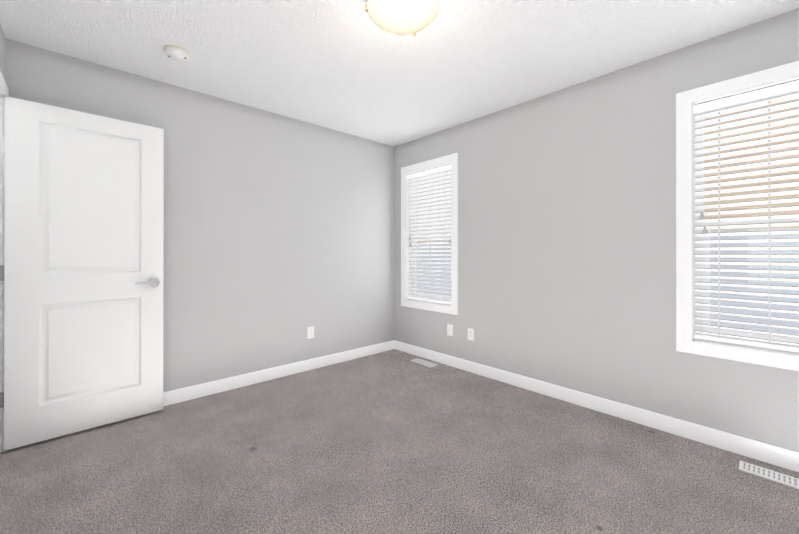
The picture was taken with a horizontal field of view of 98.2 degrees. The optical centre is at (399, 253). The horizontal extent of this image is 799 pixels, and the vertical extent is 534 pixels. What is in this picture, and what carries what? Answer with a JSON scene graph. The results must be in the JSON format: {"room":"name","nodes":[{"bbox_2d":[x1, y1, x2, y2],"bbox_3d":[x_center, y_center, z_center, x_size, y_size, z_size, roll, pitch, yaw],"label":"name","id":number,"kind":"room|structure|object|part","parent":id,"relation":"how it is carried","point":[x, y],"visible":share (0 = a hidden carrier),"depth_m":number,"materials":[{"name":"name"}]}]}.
{"room":"empty bedroom","nodes":[
{"label":"empty bedroom","id":0,"kind":"room"},
{"bbox_2d":[0,24,5,81],"bbox_3d":[-1.171,-0.072,0.689,0.116,2.440,3.655,0,0,-42],"label":"wall","id":1,"kind":"structure","parent":0,"point":[2,54],"depth_m":2.00,"materials":[{"name":"grey paint"}]},
{"bbox_2d":[0,71,8,451],"bbox_3d":[-2.081,0.085,1.681,0.148,2.129,0.918,0,0,-42],"label":"door frame","id":2,"kind":"structure","parent":1,"relation":"attached to","point":[1,263],"depth_m":2.00,"materials":[{"name":"white wood"}]},
{"bbox_2d":[0,96,164,450],"bbox_3d":[-2.016,0.115,2.251,0.820,2.030,0.141,0,0,-42],"label":"door","id":3,"kind":"structure","parent":1,"relation":"in","point":[84,281],"depth_m":2.20,"materials":[{"name":"white paint"}]},
{"bbox_3d":[-2.294,0.113,1.984,0.050,1.559,0.047,0,0,-42],"label":"door hinges","id":4,"kind":"part","parent":3,"relation":"part of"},
{"bbox_3d":[-1.782,0.208,2.465,0.186,0.067,0.141,0,0,-42],"label":"handle","id":5,"kind":"part","parent":3,"relation":"part of","materials":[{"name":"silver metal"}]},
{"bbox_2d":[6,38,393,391],"bbox_3d":[-1.671,-0.069,2.790,4.557,2.440,0.120,0,0,-42],"label":"wall","id":6,"kind":"structure","parent":0,"point":[278,239],"depth_m":3.04,"materials":[{"name":"grey paint"}]},
{"bbox_2d":[163,340,394,405],"bbox_3d":[-1.219,1.100,3.112,3.090,0.103,0.016,0,0,-42],"label":"baseboard","id":7,"kind":"structure","parent":6,"relation":"attached to","point":[204,389],"depth_m":3.12,"materials":[{"name":"white wood"}]},
{"bbox_2d":[307,326,313,338],"bbox_3d":[-0.878,0.785,3.429,0.070,0.114,0.007,0,0,-42],"label":"outlet","id":8,"kind":"object","parent":6,"relation":"attached to","point":[310,332],"visible":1,"depth_m":3.42,"materials":[{"name":"white plastic"}]},
{"bbox_2d":[0,349,798,533],"bbox_3d":[-0.397,1.209,1.396,4.557,0.120,3.895,0,0,-42],"label":"floor","id":9,"kind":"structure","parent":0,"point":[393,441],"depth_m":1.84,"materials":[{"name":"carpet"}]},
{"bbox_2d":[410,358,437,366],"bbox_3d":[0.255,1.148,3.631,0.105,0.007,0.292,0,0,-42],"label":"air vent","id":10,"kind":"object","parent":9,"relation":"on","point":[424,362],"visible":1,"depth_m":3.62,"materials":[{"name":"white plastic"}]},
{"bbox_2d":[739,461,798,488],"bbox_3d":[1.938,1.146,1.766,0.105,0.007,0.292,0,0,-42],"label":"floor air vent","id":11,"kind":"object","parent":9,"relation":"on","point":[781,478],"visible":1,"depth_m":1.79,"materials":[{"name":"white plastic"}]},
{"bbox_2d":[0,0,798,146],"bbox_3d":[-0.397,-1.351,1.399,4.557,0.120,3.895,0,0,-42],"label":"ceiling","id":12,"kind":"structure","parent":0,"point":[351,67],"depth_m":2.16,"materials":[{"name":"white paint"}]},
{"bbox_2d":[163,45,190,61],"bbox_3d":[-1.423,-1.266,2.215,0.148,0.048,0.148,0,0,-42],"label":"smoke detector","id":13,"kind":"object","parent":12,"relation":"attached to","point":[177,53],"visible":1,"depth_m":2.18,"materials":[{"name":"beige plastic"}]},
{"bbox_2d":[365,0,438,35],"bbox_3d":[0.019,-1.235,1.796,0.376,0.111,0.381,0,0,-42],"label":"ceiling light","id":14,"kind":"object","parent":12,"relation":"attached to","point":[402,17],"visible":1,"depth_m":1.75,"materials":[{"name":"white glass"}]},
{"bbox_2d":[394,8,798,451],"bbox_3d":[1.228,-0.069,2.886,0.150,2.440,3.655,0,0,-42],"label":"wall","id":15,"kind":"structure","parent":0,"point":[567,237],"depth_m":2.54,"materials":[{"name":"grey paint"}]},
{"bbox_2d":[413,170,450,301],"bbox_3d":[0.398,-0.193,3.861,0.058,1.494,0.700,0,0,-42],"label":"window","id":16,"kind":"structure","parent":15,"relation":"in","point":[427,295],"depth_m":4.00,"materials":[{"name":"plastic"}]},
{"bbox_2d":[447,324,452,335],"bbox_3d":[0.515,0.788,3.543,0.014,0.114,0.070,0,0,-42],"label":"outlet","id":17,"kind":"object","parent":15,"relation":"attached to","point":[449,330],"visible":1,"depth_m":3.54,"materials":[{"name":"white plastic"}]},
{"bbox_2d":[468,328,473,340],"bbox_3d":[0.691,0.786,3.356,0.007,0.114,0.070,0,0,-42],"label":"outlet","id":18,"kind":"object","parent":15,"relation":"attached to","point":[470,333],"visible":1,"depth_m":3.35,"materials":[{"name":"white plastic"}]},
{"bbox_2d":[395,340,798,471],"bbox_3d":[1.168,1.099,2.829,0.015,0.103,3.655,0,0,-42],"label":"baseboard","id":19,"kind":"structure","parent":15,"relation":"attached to","point":[766,453],"depth_m":2.35,"materials":[{"name":"white wood"}]},
{"bbox_2d":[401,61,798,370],"bbox_3d":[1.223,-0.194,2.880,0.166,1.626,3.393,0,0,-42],"label":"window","id":20,"kind":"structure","parent":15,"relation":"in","point":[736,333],"depth_m":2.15,"materials":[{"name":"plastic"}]},
{"bbox_2d":[407,163,450,303],"bbox_3d":[0.339,-0.199,3.806,0.072,1.457,0.672,0,0,-42],"label":"window blind slats","id":21,"kind":"object","parent":20,"relation":"attached to","point":[429,171],"visible":0.85,"depth_m":3.81,"materials":[{"name":"white plastic"}]},
{"bbox_2d":[431,174,431,299],"bbox_3d":[0.355,-0.181,3.839,0.002,1.390,0.002,0,0,-42],"label":"cord","id":22,"kind":"object","parent":21,"relation":"hanging from","point":[431,174],"depth_m":3.84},
{"bbox_2d":[446,175,446,301],"bbox_3d":[0.500,-0.181,3.682,0.002,1.390,0.002,0,0,-42],"label":"cord","id":23,"kind":"object","parent":21,"relation":"hanging from","point":[446,232],"depth_m":3.68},
{"bbox_2d":[449,168,450,242],"bbox_3d":[0.521,-0.484,3.544,0.031,0.768,0.031,0,0,36],"label":"cord","id":24,"kind":"object","parent":21,"relation":"hanging from","point":[450,168],"depth_m":3.54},
{"bbox_2d":[693,77,798,352],"bbox_3d":[2.068,-0.201,1.917,0.072,1.457,0.672,0,0,-42],"label":"window blind slats","id":25,"kind":"object","parent":20,"relation":"attached to","point":[763,92],"visible":0.92,"depth_m":1.99,"materials":[{"name":"white plastic"}]},
{"bbox_2d":[699,211,707,233],"bbox_3d":[1.843,-0.494,2.100,0.032,0.753,0.045,0,0,-42],"label":"cord","id":26,"kind":"object","parent":25,"relation":"hanging from","point":[704,231],"depth_m":2.09,"materials":[{"name":"white plastic"}]},
{"bbox_2d":[718,109,719,336],"bbox_3d":[1.907,-0.183,2.069,0.002,1.390,0.002,0,0,-42],"label":"cord","id":27,"kind":"object","parent":25,"relation":"hanging from","point":[718,109],"depth_m":2.07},
{"bbox_2d":[769,97,769,345],"bbox_3d":[2.047,-0.183,1.916,0.002,1.390,0.002,0,0,-42],"label":"cord","id":28,"kind":"object","parent":25,"relation":"hanging from","point":[769,97],"depth_m":1.92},
{"label":"outside","id":29,"kind":"structure","parent":0,"visible":0},
{"bbox_2d":[418,98,798,337],"bbox_3d":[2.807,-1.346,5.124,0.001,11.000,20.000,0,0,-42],"label":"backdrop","id":30,"kind":"structure","parent":29,"point":[764,305],"depth_m":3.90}
]}

